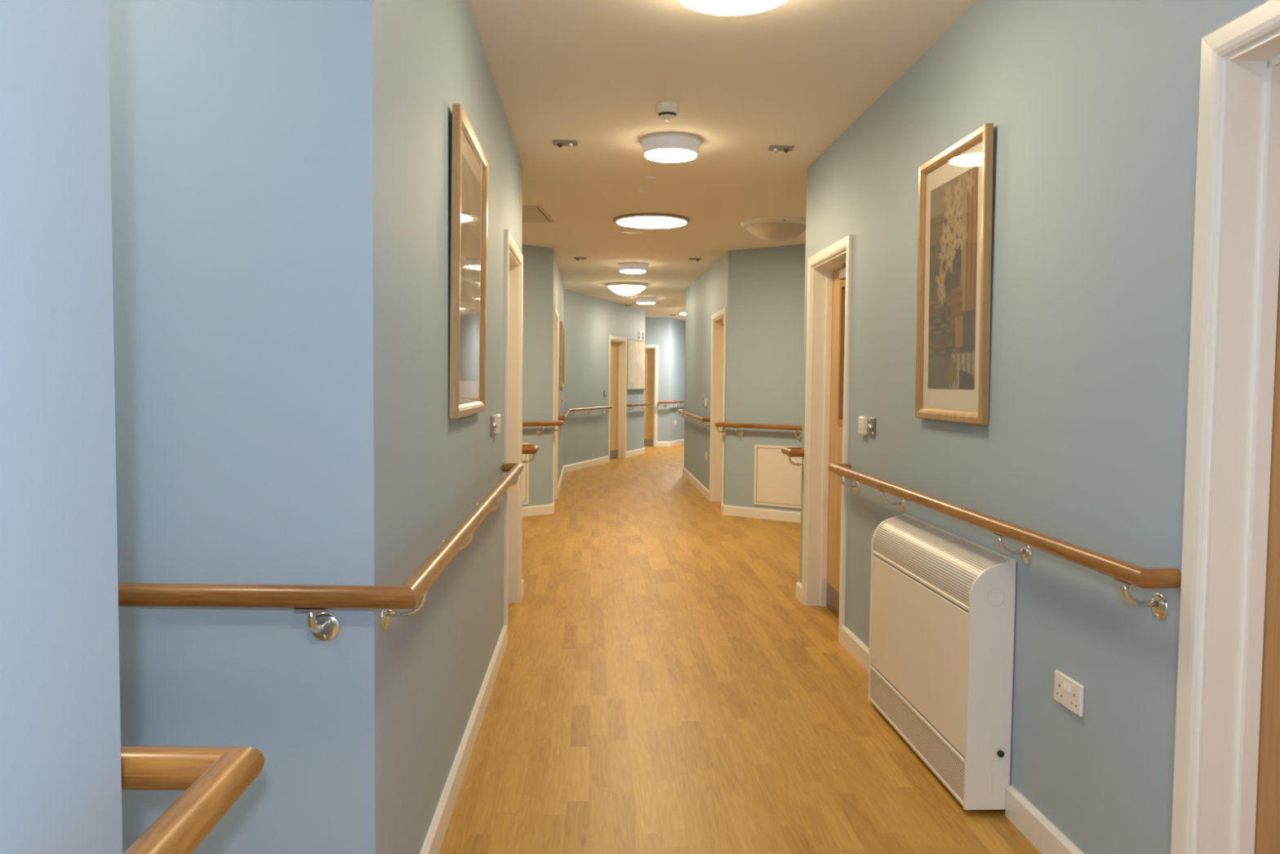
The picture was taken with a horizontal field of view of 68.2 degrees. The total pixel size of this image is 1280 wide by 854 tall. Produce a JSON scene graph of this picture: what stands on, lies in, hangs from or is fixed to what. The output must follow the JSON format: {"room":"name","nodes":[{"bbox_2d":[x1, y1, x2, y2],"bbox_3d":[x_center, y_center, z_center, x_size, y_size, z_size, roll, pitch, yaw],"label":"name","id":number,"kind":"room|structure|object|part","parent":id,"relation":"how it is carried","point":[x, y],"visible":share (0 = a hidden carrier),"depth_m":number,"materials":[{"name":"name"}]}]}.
{"room":"hospital interior","nodes":[
{"label":"hospital interior","id":0,"kind":"room"},
{"bbox_2d":[107,0,375,853],"bbox_3d":[-1.474,-0.098,2.043,1.851,2.690,0.200,1,3,0],"label":"wall","id":1,"kind":"structure","parent":0,"point":[241,131],"depth_m":1.94,"materials":[{"name":"blue paint"}]},
{"bbox_2d":[0,0,522,853],"bbox_3d":[-0.584,-0.009,0.373,0.226,2.690,11.148,0,3,-3],"label":"wall","id":2,"kind":"structure","parent":0,"point":[60,775],"depth_m":0.93,"materials":[{"name":"blue paint"}]},
{"bbox_2d":[120,746,264,853],"bbox_3d":[-0.444,0.515,-0.818,1.433,0.136,4.632,-1,3,-22],"label":"handrail","id":3,"kind":"object","parent":2,"relation":"attached to","point":[212,779],"visible":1,"depth_m":1.00,"materials":[{"name":"brown wood"}]},
{"bbox_2d":[118,462,523,640],"bbox_3d":[-1.270,0.308,3.282,1.664,0.136,2.851,1,3,0],"label":"handrail","id":4,"kind":"object","parent":2,"relation":"attached to","point":[408,598],"visible":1,"depth_m":1.86,"materials":[{"name":"brown wood"}]},
{"bbox_3d":[-0.655,0.415,1.963,0.062,0.062,0.008,1,3,0],"label":"wall plate","id":5,"kind":"part","parent":4,"relation":"part of","materials":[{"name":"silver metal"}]},
{"bbox_3d":[-0.553,0.411,2.063,0.008,0.062,0.062,0,3,-3],"label":"wall plate","id":6,"kind":"part","parent":4,"relation":"part of","materials":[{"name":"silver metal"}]},
{"bbox_2d":[419,624,506,853],"bbox_3d":[-0.051,1.321,-0.196,3.348,0.100,10.041,0,3,-18],"label":"baseboard","id":7,"kind":"structure","parent":2,"relation":"attached to","point":[435,835],"depth_m":3.22,"materials":[{"name":"white wood"}]},
{"bbox_2d":[448,103,488,418],"bbox_3d":[-0.590,-0.527,3.297,0.038,0.967,0.746,0,3,-3],"label":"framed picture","id":8,"kind":"object","parent":2,"relation":"attached to","point":[469,162],"visible":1,"depth_m":3.19,"materials":[{"name":"brown wood"}]},
{"bbox_3d":[-0.589,-0.527,3.297,0.001,0.889,0.668,1,3,-3],"label":"glass","id":9,"kind":"part","parent":8,"relation":"part of","materials":[{"name":"clear glass"}]},
{"bbox_2d":[490,415,496,435],"bbox_3d":[-0.650,-0.008,4.205,0.023,0.086,0.086,0,3,-3],"label":"switch","id":10,"kind":"object","parent":2,"relation":"attached to","point":[493,424],"visible":1,"depth_m":4.17,"materials":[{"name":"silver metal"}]},
{"bbox_2d":[493,413,501,434],"bbox_3d":[-0.653,-0.013,4.320,0.029,0.088,0.088,0,3,-3],"label":"light switch","id":11,"kind":"object","parent":2,"relation":"attached to","point":[497,416],"visible":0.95,"depth_m":4.28,"materials":[{"name":"white plastic"}]},
{"bbox_2d":[503,229,523,643],"bbox_3d":[-0.807,0.035,5.306,0.219,2.120,0.980,0,3,-3],"label":"door frame","id":12,"kind":"structure","parent":2,"relation":"in","point":[513,257],"depth_m":5.71,"materials":[{"name":"white wood"}]},
{"bbox_2d":[521,502,554,598],"bbox_3d":[-1.520,0.918,7.825,1.578,0.100,3.957,1,3,0],"label":"baseboard","id":13,"kind":"structure","parent":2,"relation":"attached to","point":[533,510],"depth_m":9.51,"materials":[{"name":"white wood"}]},
{"bbox_2d":[521,244,553,506],"bbox_3d":[-1.691,-0.439,9.036,1.944,2.690,0.200,-2,4,-40],"label":"wall","id":14,"kind":"structure","parent":0,"point":[538,261],"depth_m":9.47,"materials":[{"name":"blue paint"}]},
{"bbox_2d":[522,442,528,504],"bbox_3d":[-1.364,0.472,9.226,0.655,0.619,0.014,-2,4,-40],"label":"access panel","id":15,"kind":"object","parent":14,"relation":"attached to","point":[525,456],"visible":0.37,"depth_m":9.42,"materials":[{"name":"white paint"}]},
{"bbox_3d":[-1.365,0.472,9.227,0.591,0.555,0.011,-2,4,-40],"label":"door","id":16,"kind":"part","parent":15,"relation":"part of","materials":[{"name":"white paint"}]},
{"bbox_2d":[522,420,563,434],"bbox_3d":[-1.429,0.027,9.050,1.849,0.136,0.181,-2,4,-45],"label":"handrail","id":17,"kind":"object","parent":14,"relation":"attached to","point":[553,423],"visible":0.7,"depth_m":9.45,"materials":[{"name":"brown wood"}]},
{"bbox_3d":[-1.017,0.046,9.500,0.062,0.062,0.008,-2,4,-40],"label":"wall plate","id":18,"kind":"part","parent":17,"relation":"part of","materials":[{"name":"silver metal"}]},
{"bbox_3d":[-1.427,-0.018,9.046,1.849,0.046,0.179,-2,4,-45],"label":"rail","id":19,"kind":"part","parent":17,"relation":"part of","materials":[{"name":"brown wood"}]},
{"bbox_2d":[551,249,564,503],"bbox_3d":[-1.105,-0.565,11.749,0.201,2.690,4.342,0,3,-3],"label":"wall","id":20,"kind":"structure","parent":0,"point":[558,290],"depth_m":11.77,"materials":[{"name":"blue paint"}]},
{"bbox_2d":[552,306,559,502],"bbox_3d":[-1.018,-0.208,10.297,0.219,2.120,1.106,0,3,-3],"label":"door frame","id":21,"kind":"structure","parent":20,"relation":"in","point":[555,435],"depth_m":10.75,"materials":[{"name":"white wood"}]},
{"bbox_2d":[560,321,564,387],"bbox_3d":[-1.030,-0.941,12.546,0.029,0.835,1.252,0,3,-3],"label":"framed picture","id":22,"kind":"object","parent":20,"relation":"attached to","point":[562,326],"visible":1,"depth_m":11.94,"materials":[{"name":"brown wood"}]},
{"bbox_3d":[-1.028,-0.941,12.546,0.001,0.747,1.164,0,3,-3],"label":"glass","id":23,"kind":"part","parent":22,"relation":"part of","materials":[{"name":"clear glass"}]},
{"bbox_2d":[563,289,645,466],"bbox_3d":[-0.619,-0.761,15.894,0.200,2.690,4.214,1,3,17],"label":"wall","id":24,"kind":"structure","parent":0,"point":[589,322],"depth_m":15.06,"materials":[{"name":"blue paint"}]},
{"bbox_2d":[557,455,608,497],"bbox_3d":[-0.958,0.652,13.421,0.444,0.100,5.025,1,3,5],"label":"baseboard","id":25,"kind":"structure","parent":24,"relation":"attached to","point":[585,464],"depth_m":14.58,"materials":[{"name":"white wood"}]},
{"bbox_2d":[558,405,613,422],"bbox_3d":[-0.892,-0.177,13.370,0.476,0.136,4.863,1,3,5],"label":"handrail","id":26,"kind":"object","parent":24,"relation":"attached to","point":[566,414],"visible":0.82,"depth_m":14.34,"materials":[{"name":"brown wood"}]},
{"bbox_2d":[608,335,627,461],"bbox_3d":[-0.478,-0.496,16.347,0.219,2.120,0.974,1,3,17],"label":"door","id":27,"kind":"structure","parent":24,"relation":"in","point":[617,362],"depth_m":16.68,"materials":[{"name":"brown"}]},
{"bbox_3d":[-0.513,0.484,16.402,0.002,0.135,0.812,1,3,17],"label":"kick plate","id":28,"kind":"part","parent":27,"relation":"part of","materials":[{"name":"silver metal"}]},
{"bbox_2d":[626,447,644,457],"bbox_3d":[-0.812,0.414,18.353,1.415,0.100,3.255,-1,3,-21],"label":"baseboard","id":29,"kind":"structure","parent":24,"relation":"attached to","point":[641,451],"depth_m":17.36,"materials":[{"name":"white wood"}]},
{"bbox_2d":[626,338,645,390],"bbox_3d":[-0.056,-1.128,17.296,0.044,0.912,1.105,1,3,17],"label":"upper cabinet","id":30,"kind":"object","parent":24,"relation":"attached to","point":[636,349],"visible":1,"depth_m":17.26,"materials":[{"name":"white wood"}]},
{"bbox_2d":[626,402,651,411],"bbox_3d":[-0.031,-0.367,17.462,0.498,0.136,1.312,1,3,0],"label":"handrail","id":31,"kind":"object","parent":24,"relation":"attached to","point":[646,404],"visible":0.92,"depth_m":17.23,"materials":[{"name":"brown wood"}]},
{"bbox_3d":[-0.030,-0.412,17.460,0.498,0.046,1.312,1,3,0],"label":"rail","id":32,"kind":"part","parent":31,"relation":"part of","materials":[{"name":"brown wood"}]},
{"bbox_2d":[637,331,644,340],"bbox_3d":[0.017,-1.694,17.565,0.005,0.155,0.400,1,3,17],"label":"safety sign","id":33,"kind":"object","parent":24,"relation":"attached to","point":[640,334],"visible":1,"depth_m":17.57,"materials":[{"name":"white plastic"}]},
{"bbox_2d":[644,317,670,441],"bbox_3d":[-0.586,-0.951,19.828,2.410,2.690,0.200,1,3,0],"label":"wall","id":34,"kind":"structure","parent":0,"point":[657,330],"depth_m":19.71,"materials":[{"name":"blue paint"}]},
{"bbox_2d":[644,344,657,446],"bbox_3d":[-0.114,-0.662,19.832,0.964,2.120,0.219,1,3,0],"label":"door","id":35,"kind":"structure","parent":34,"relation":"in","point":[651,350],"depth_m":19.84,"materials":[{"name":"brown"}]},
{"bbox_3d":[-0.123,0.318,19.906,0.802,0.135,0.002,1,3,0],"label":"kick plate","id":36,"kind":"part","parent":35,"relation":"part of","materials":[{"name":"silver metal"}]},
{"bbox_2d":[669,317,685,441],"bbox_3d":[1.019,-1.000,21.151,0.200,2.690,2.953,2,3,20],"label":"wall","id":37,"kind":"structure","parent":0,"point":[677,326],"depth_m":20.21,"materials":[{"name":"blue paint"}]},
{"bbox_2d":[657,400,684,407],"bbox_3d":[1.025,-0.514,20.722,0.326,0.136,2.510,2,3,25],"label":"handrail","id":38,"kind":"object","parent":37,"relation":"attached to","point":[659,402],"visible":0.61,"depth_m":19.69,"materials":[{"name":"brown wood"}]},
{"bbox_3d":[1.040,-0.559,20.711,0.325,0.046,2.510,2,3,26],"label":"rail","id":39,"kind":"part","parent":38,"relation":"part of","materials":[{"name":"brown wood"}]},
{"bbox_2d":[684,251,728,504],"bbox_3d":[0.870,-0.547,11.767,0.200,2.690,4.256,0,3,-3],"label":"wall","id":40,"kind":"structure","parent":0,"point":[708,295],"depth_m":11.84,"materials":[{"name":"blue paint"}]},
{"bbox_2d":[657,439,709,500],"bbox_3d":[1.048,0.498,16.997,2.810,0.100,12.063,1,3,15],"label":"baseboard","id":41,"kind":"structure","parent":40,"relation":"attached to","point":[687,474],"depth_m":12.99,"materials":[{"name":"white wood"}]},
{"bbox_2d":[676,408,710,429],"bbox_3d":[0.714,-0.127,12.651,0.337,0.136,3.666,1,3,0],"label":"handrail","id":42,"kind":"object","parent":40,"relation":"attached to","point":[682,411],"visible":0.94,"depth_m":11.79,"materials":[{"name":"brown wood"}]},
{"bbox_3d":[0.714,-0.171,12.649,0.337,0.046,3.666,1,3,0],"label":"rail","id":43,"kind":"part","parent":42,"relation":"part of","materials":[{"name":"brown wood"}]},
{"bbox_2d":[704,398,706,406],"bbox_3d":[0.782,-0.293,11.266,0.025,0.095,0.086,0,3,-3],"label":"light switch","id":44,"kind":"object","parent":40,"relation":"attached to","point":[705,399],"visible":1,"depth_m":11.22,"materials":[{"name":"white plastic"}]},
{"bbox_2d":[709,307,725,512],"bbox_3d":[0.937,-0.188,10.269,0.219,2.120,1.019,0,3,-3],"label":"door","id":45,"kind":"structure","parent":40,"relation":"in","point":[717,388],"depth_m":10.69,"materials":[{"name":"white wood"}]},
{"bbox_2d":[467,0,978,320],"bbox_3d":[0.867,-1.771,8.624,7.100,0.060,28.200,1,3,0],"label":"ceiling","id":46,"kind":"structure","parent":0,"point":[593,73],"depth_m":4.54,"materials":[{"name":"paint"}]},
{"bbox_2d":[521,205,555,222],"bbox_3d":[-1.043,-1.706,7.587,0.620,0.007,0.740,1,3,3],"label":"ceiling hatch","id":47,"kind":"object","parent":46,"relation":"attached to","point":[530,213],"visible":0.44,"depth_m":7.59,"materials":[{"name":"white paint"}]},
{"bbox_2d":[552,140,577,147],"bbox_3d":[-0.419,-1.577,5.280,0.136,0.030,0.080,1,3,0],"label":"recessed light","id":48,"kind":"object","parent":46,"relation":"in","point":[560,144],"visible":1,"depth_m":5.26,"materials":[{"name":"grey plastic"}]},
{"bbox_2d":[573,257,586,260],"bbox_3d":[-0.647,-1.819,10.244,0.136,0.030,0.080,1,3,0],"label":"recessed light","id":49,"kind":"object","parent":46,"relation":"in","point":[575,258],"visible":1,"depth_m":10.21,"materials":[{"name":"grey plastic"}]},
{"bbox_2d":[604,281,648,295],"bbox_3d":[-0.182,-1.886,13.004,0.600,0.154,0.600,1,3,0],"label":"dome ceiling light","id":50,"kind":"object","parent":46,"relation":"attached to","point":[624,288],"visible":1,"depth_m":12.82,"materials":[{"name":"white glass"}]},
{"bbox_2d":[619,228,642,233],"bbox_3d":[-0.078,-1.731,8.356,0.200,0.012,0.200,1,3,0],"label":"disc","id":51,"kind":"object","parent":46,"relation":"attached to","point":[625,230],"visible":1,"depth_m":8.32,"materials":[{"name":"white plastic"}]},
{"bbox_2d":[617,262,648,273],"bbox_3d":[-0.082,-1.803,10.755,0.348,0.101,0.348,1,3,0],"label":"ceiling light","id":52,"kind":"object","parent":46,"relation":"attached to","point":[628,267],"visible":1,"depth_m":10.63,"materials":[{"name":"white plastic"}]},
{"bbox_3d":[-0.082,-1.807,10.755,0.321,0.067,0.321,1,3,0],"label":"lamp shade","id":53,"kind":"part","parent":52,"relation":"part of","materials":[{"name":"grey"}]},
{"bbox_2d":[620,269,645,273],"bbox_3d":[-0.083,-1.763,10.757,0.289,0.021,0.289,1,3,0],"label":"diffuser","id":54,"kind":"object","parent":52,"relation":"attached to","point":[626,271],"depth_m":10.67,"materials":[{"name":"white"}]},
{"bbox_2d":[640,189,649,192],"bbox_3d":[0.034,-1.645,6.598,0.068,0.012,0.068,1,3,0],"label":"disc","id":55,"kind":"object","parent":46,"relation":"attached to","point":[642,190],"visible":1,"depth_m":6.58,"materials":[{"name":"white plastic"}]},
{"bbox_2d":[635,297,657,304],"bbox_3d":[0.095,-2.012,15.100,0.348,0.101,0.348,1,3,0],"label":"ceiling light","id":56,"kind":"object","parent":46,"relation":"attached to","point":[642,300],"visible":1,"depth_m":14.98,"materials":[{"name":"white plastic"}]},
{"bbox_2d":[636,302,654,304],"bbox_3d":[0.094,-1.972,15.102,0.289,0.021,0.289,1,3,0],"label":"diffuser","id":57,"kind":"object","parent":56,"relation":"attached to","point":[641,303],"depth_m":15.01,"materials":[{"name":"white"}]},
{"bbox_3d":[0.095,-2.016,15.100,0.321,0.067,0.321,1,3,0],"label":"lamp shade","id":58,"kind":"part","parent":56,"relation":"part of","materials":[{"name":"grey"}]},
{"bbox_2d":[643,176,656,180],"bbox_3d":[0.063,-1.625,6.189,0.084,0.012,0.084,1,3,0],"label":"disc","id":59,"kind":"object","parent":46,"relation":"attached to","point":[647,178],"visible":1,"depth_m":6.17,"materials":[{"name":"white plastic"}]},
{"bbox_2d":[613,213,689,228],"bbox_3d":[0.097,-1.693,7.797,0.628,0.031,0.628,1,3,0],"label":"recessed light","id":60,"kind":"object","parent":46,"relation":"in","point":[649,220],"visible":1,"depth_m":7.69,"materials":[{"name":"white plastic"}]},
{"bbox_2d":[617,217,686,228],"bbox_3d":[0.096,-1.681,7.798,0.576,0.007,0.576,1,3,0],"label":"diffuser","id":61,"kind":"object","parent":60,"relation":"attached to","point":[634,222],"depth_m":7.74,"materials":[{"name":"white"}]},
{"bbox_2d":[655,101,679,121],"bbox_3d":[0.132,-1.511,4.542,0.116,0.079,0.116,1,3,0],"label":"smoke detector","id":62,"kind":"object","parent":46,"relation":"attached to","point":[667,111],"visible":1,"depth_m":4.50,"materials":[{"name":"white plastic"}]},
{"bbox_2d":[639,133,702,162],"bbox_3d":[0.170,-1.532,5.222,0.348,0.101,0.348,1,3,0],"label":"ceiling light","id":63,"kind":"object","parent":46,"relation":"attached to","point":[660,147],"visible":1,"depth_m":5.11,"materials":[{"name":"white plastic"}]},
{"bbox_3d":[0.170,-1.536,5.222,0.321,0.067,0.321,1,3,0],"label":"lamp shade","id":64,"kind":"part","parent":63,"relation":"part of","materials":[{"name":"grey"}]},
{"bbox_2d":[644,148,697,162],"bbox_3d":[0.170,-1.492,5.224,0.289,0.021,0.289,1,3,0],"label":"diffuser","id":65,"kind":"object","parent":63,"relation":"attached to","point":[663,155],"depth_m":5.16,"materials":[{"name":"white"}]},
{"bbox_2d":[678,308,685,315],"bbox_3d":[0.881,-2.116,17.418,0.348,0.101,0.348,1,3,0],"label":"ceiling light","id":66,"kind":"object","parent":46,"relation":"attached to","point":[682,311],"visible":0.33,"depth_m":17.31,"materials":[{"name":"white plastic"}]},
{"bbox_3d":[0.881,-2.120,17.417,0.321,0.067,0.321,1,3,0],"label":"lamp shade","id":67,"kind":"part","parent":66,"relation":"part of","materials":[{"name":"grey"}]},
{"bbox_2d":[688,257,701,261],"bbox_3d":[0.593,-1.806,10.224,0.136,0.030,0.080,1,3,0],"label":"recessed light","id":68,"kind":"object","parent":46,"relation":"in","point":[689,259],"visible":1,"depth_m":10.19,"materials":[{"name":"grey plastic"}]},
{"bbox_2d":[677,0,786,15],"bbox_3d":[0.304,-1.436,3.059,0.408,0.082,0.408,1,3,0],"label":"ceiling light","id":69,"kind":"object","parent":46,"relation":"attached to","point":[719,7],"visible":1,"depth_m":3.15,"materials":[{"name":"white plastic"}]},
{"bbox_2d":[740,216,805,241],"bbox_3d":[1.141,-1.625,7.880,0.600,0.154,0.600,1,3,0],"label":"dome ceiling light","id":70,"kind":"object","parent":46,"relation":"attached to","point":[771,228],"visible":0.96,"depth_m":7.70,"materials":[{"name":"white glass"}]},
{"bbox_2d":[768,145,794,152],"bbox_3d":[0.799,-1.568,5.350,0.136,0.030,0.080,1,3,0],"label":"recessed light","id":71,"kind":"object","parent":46,"relation":"in","point":[775,148],"visible":1,"depth_m":5.34,"materials":[{"name":"grey plastic"}]},
{"bbox_2d":[438,443,1041,853],"bbox_3d":[0.841,0.971,8.757,7.100,0.050,28.200,1,3,0],"label":"floor","id":72,"kind":"structure","parent":0,"point":[664,684],"depth_m":3.92,"materials":[{"name":"brown wood"}]},
{"bbox_2d":[724,244,805,511],"bbox_3d":[1.743,-0.411,9.146,1.976,2.690,0.200,3,3,36],"label":"wall","id":73,"kind":"structure","parent":0,"point":[766,288],"depth_m":9.39,"materials":[{"name":"blue paint"}]},
{"bbox_2d":[714,422,802,439],"bbox_3d":[1.509,0.051,9.140,1.911,0.136,0.167,3,4,38],"label":"handrail","id":74,"kind":"object","parent":73,"relation":"attached to","point":[796,428],"visible":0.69,"depth_m":9.33,"materials":[{"name":"brown wood"}]},
{"bbox_3d":[1.014,0.063,9.560,0.062,0.062,0.008,3,3,36],"label":"wall plate","id":75,"kind":"part","parent":74,"relation":"part of","materials":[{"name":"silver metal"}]},
{"bbox_3d":[1.493,0.007,9.118,1.911,0.046,0.166,3,4,39],"label":"rail","id":76,"kind":"part","parent":74,"relation":"part of","materials":[{"name":"brown wood"}]},
{"bbox_3d":[1.543,0.087,9.182,0.062,0.062,0.008,3,3,36],"label":"wall plate","id":77,"kind":"part","parent":74,"relation":"part of","materials":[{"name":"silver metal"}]},
{"bbox_2d":[753,444,801,508],"bbox_3d":[1.476,0.492,9.243,0.810,0.602,0.014,3,3,36],"label":"access panel","id":78,"kind":"object","parent":73,"relation":"attached to","point":[777,482],"visible":0.62,"depth_m":9.33,"materials":[{"name":"white paint"}]},
{"bbox_2d":[799,0,1267,853],"bbox_3d":[1.424,0.011,0.365,0.201,2.690,11.158,0,3,-3],"label":"wall","id":79,"kind":"structure","parent":0,"point":[1092,106],"depth_m":2.67,"materials":[{"name":"blue paint"}]},
{"bbox_2d":[721,503,801,602],"bbox_3d":[1.618,0.948,7.824,1.546,0.100,3.967,1,3,0],"label":"baseboard","id":80,"kind":"structure","parent":79,"relation":"attached to","point":[756,513],"depth_m":9.40,"materials":[{"name":"white wood"}]},
{"bbox_2d":[801,234,852,643],"bbox_3d":[1.142,0.053,5.343,0.219,2.120,0.915,0,3,-3],"label":"door","id":81,"kind":"structure","parent":79,"relation":"in","point":[829,270],"depth_m":5.69,"materials":[{"name":"white wood"}]},
{"bbox_3d":[1.159,1.034,5.392,0.002,0.135,0.753,0,3,-3],"label":"kick plate","id":82,"kind":"part","parent":81,"relation":"part of","materials":[{"name":"silver metal"}]},
{"bbox_2d":[840,625,869,672],"bbox_3d":[1.082,1.105,4.487,0.018,0.100,0.889,0,3,-3],"label":"baseboard","id":83,"kind":"structure","parent":79,"relation":"attached to","point":[851,642],"depth_m":4.67,"materials":[{"name":"white wood"}]},
{"bbox_2d":[857,416,867,435],"bbox_3d":[1.080,-0.006,4.579,0.029,0.088,0.088,0,3,-3],"label":"light switch","id":84,"kind":"object","parent":79,"relation":"attached to","point":[862,420],"visible":1,"depth_m":4.54,"materials":[{"name":"white plastic"}]},
{"bbox_2d":[867,417,875,436],"bbox_3d":[1.089,0.000,4.459,0.023,0.086,0.086,0,3,-3],"label":"switch","id":85,"kind":"object","parent":79,"relation":"attached to","point":[872,421],"visible":1,"depth_m":4.44,"materials":[{"name":"silver metal"}]},
{"bbox_2d":[867,513,1016,809],"bbox_3d":[1.073,0.787,3.478,0.143,0.796,1.047,0,3,-3],"label":"heater","id":86,"kind":"object","parent":79,"relation":"attached to","point":[942,618],"visible":1,"depth_m":3.18,"materials":[{"name":"white metal"}]},
{"bbox_2d":[870,668,964,800],"bbox_3d":[1.003,1.106,3.496,0.001,0.124,1.011,0,3,-3],"label":"grille","id":87,"kind":"object","parent":86,"relation":"attached to","point":[948,766],"depth_m":3.40,"materials":[{"name":"white metal"}]},
{"bbox_3d":[1.007,0.862,3.484,0.011,0.641,1.011,0,3,-3],"label":"grille rail","id":88,"kind":"part","parent":86,"relation":"part of","materials":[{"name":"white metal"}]},
{"bbox_3d":[1.010,0.793,3.481,0.013,0.462,1.009,0,3,-3],"label":"panel","id":89,"kind":"part","parent":86,"relation":"part of","materials":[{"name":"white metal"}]},
{"bbox_2d":[873,515,1009,606],"bbox_3d":[1.077,0.469,3.469,0.139,0.154,1.011,0,3,-3],"label":"grille","id":90,"kind":"object","parent":86,"relation":"attached to","point":[962,571],"depth_m":3.27,"materials":[{"name":"white metal"}]},
{"bbox_2d":[915,123,993,424],"bbox_3d":[1.137,-0.520,3.460,0.038,0.997,0.636,0,3,-3],"label":"framed picture","id":91,"kind":"object","parent":79,"relation":"attached to","point":[955,185],"visible":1,"depth_m":3.41,"materials":[{"name":"brown wood"}]},
{"bbox_2d":[928,164,977,389],"bbox_3d":[1.139,-0.522,3.460,0.001,0.764,0.446,0,3,-3],"label":"print","id":92,"kind":"object","parent":91,"relation":"attached to","point":[953,203],"depth_m":3.44},
{"bbox_2d":[828,463,1181,619],"bbox_3d":[1.097,0.321,3.494,0.108,0.136,2.755,0,3,-3],"label":"handrail","id":93,"kind":"object","parent":79,"relation":"attached to","point":[1128,574],"visible":0.99,"depth_m":2.60,"materials":[{"name":"brown wood"}]},
{"bbox_3d":[1.080,0.298,4.719,0.008,0.062,0.062,0,3,-3],"label":"wall plate","id":94,"kind":"part","parent":93,"relation":"part of","materials":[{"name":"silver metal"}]},
{"bbox_3d":[1.117,0.332,4.040,0.008,0.062,0.062,0,3,-3],"label":"wall plate","id":95,"kind":"part","parent":93,"relation":"part of","materials":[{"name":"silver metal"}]},
{"bbox_3d":[1.179,0.388,2.891,0.008,0.062,0.062,0,3,-3],"label":"wall plate","id":96,"kind":"part","parent":93,"relation":"part of","materials":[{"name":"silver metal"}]},
{"bbox_3d":[1.216,0.421,2.217,0.008,0.062,0.062,0,3,-3],"label":"wall plate","id":97,"kind":"part","parent":93,"relation":"part of","materials":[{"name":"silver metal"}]},
{"bbox_2d":[1004,784,1084,853],"bbox_3d":[1.186,1.199,2.571,0.018,0.100,0.829,0,3,-3],"label":"baseboard","id":98,"kind":"structure","parent":79,"relation":"attached to","point":[1033,824],"depth_m":2.79,"materials":[{"name":"white wood"}]},
{"bbox_2d":[1053,669,1084,716],"bbox_3d":[1.187,0.738,2.623,0.018,0.086,0.146,0,3,-3],"label":"double socket","id":99,"kind":"object","parent":79,"relation":"attached to","point":[1068,692],"visible":1,"depth_m":2.61,"materials":[{"name":"white plastic"}]},
{"bbox_2d":[1062,680,1066,688],"bbox_3d":[1.181,0.719,2.631,0.006,0.020,0.012,0,3,-3],"label":"switch","id":100,"kind":"object","parent":99,"relation":"attached to","point":[1064,686],"depth_m":2.63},
{"bbox_2d":[1065,683,1070,691],"bbox_3d":[1.182,0.720,2.612,0.006,0.020,0.012,0,3,-3],"label":"switch","id":101,"kind":"object","parent":99,"relation":"attached to","point":[1067,685],"depth_m":2.61,"materials":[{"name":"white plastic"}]},
{"bbox_2d":[1170,0,1279,853],"bbox_3d":[1.345,0.236,1.600,0.219,2.120,1.030,0,3,-3],"label":"door","id":102,"kind":"structure","parent":79,"relation":"in","point":[1226,783],"depth_m":2.03,"materials":[{"name":"white wood"}]},
{"bbox_3d":[-1.621,-0.284,5.839,1.752,2.690,0.200,1,3,0],"label":"wall","id":103,"kind":"structure","parent":0,"visible":0},
{"bbox_2d":[522,444,539,462],"bbox_3d":[-1.318,0.179,5.939,1.368,0.136,0.260,1,3,0],"label":"handrail","id":104,"kind":"object","parent":103,"relation":"attached to","point":[533,449],"visible":0.15,"depth_m":5.83,"materials":[{"name":"brown wood"}]},
{"bbox_3d":[-1.318,0.134,5.937,1.368,0.046,0.260,1,3,0],"label":"rail","id":105,"kind":"part","parent":104,"relation":"part of","materials":[{"name":"brown wood"}]},
{"bbox_3d":[1.812,-0.250,5.835,1.578,2.690,0.200,1,3,-1],"label":"wall","id":106,"kind":"structure","parent":0,"visible":0},
{"bbox_2d":[781,447,804,470],"bbox_3d":[1.585,0.207,5.936,1.363,0.136,0.273,1,3,0],"label":"handrail","id":107,"kind":"object","parent":106,"relation":"attached to","point":[790,452],"visible":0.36,"depth_m":5.88,"materials":[{"name":"brown wood"}]},
{"bbox_3d":[1.585,0.163,5.934,1.363,0.046,0.273,1,3,0],"label":"rail","id":108,"kind":"part","parent":107,"relation":"part of","materials":[{"name":"brown wood"}]},
{"bbox_3d":[1.015,0.240,5.908,0.008,0.062,0.062,0,3,-3],"label":"wall plate","id":109,"kind":"part","parent":107,"relation":"part of","materials":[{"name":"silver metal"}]}
]}

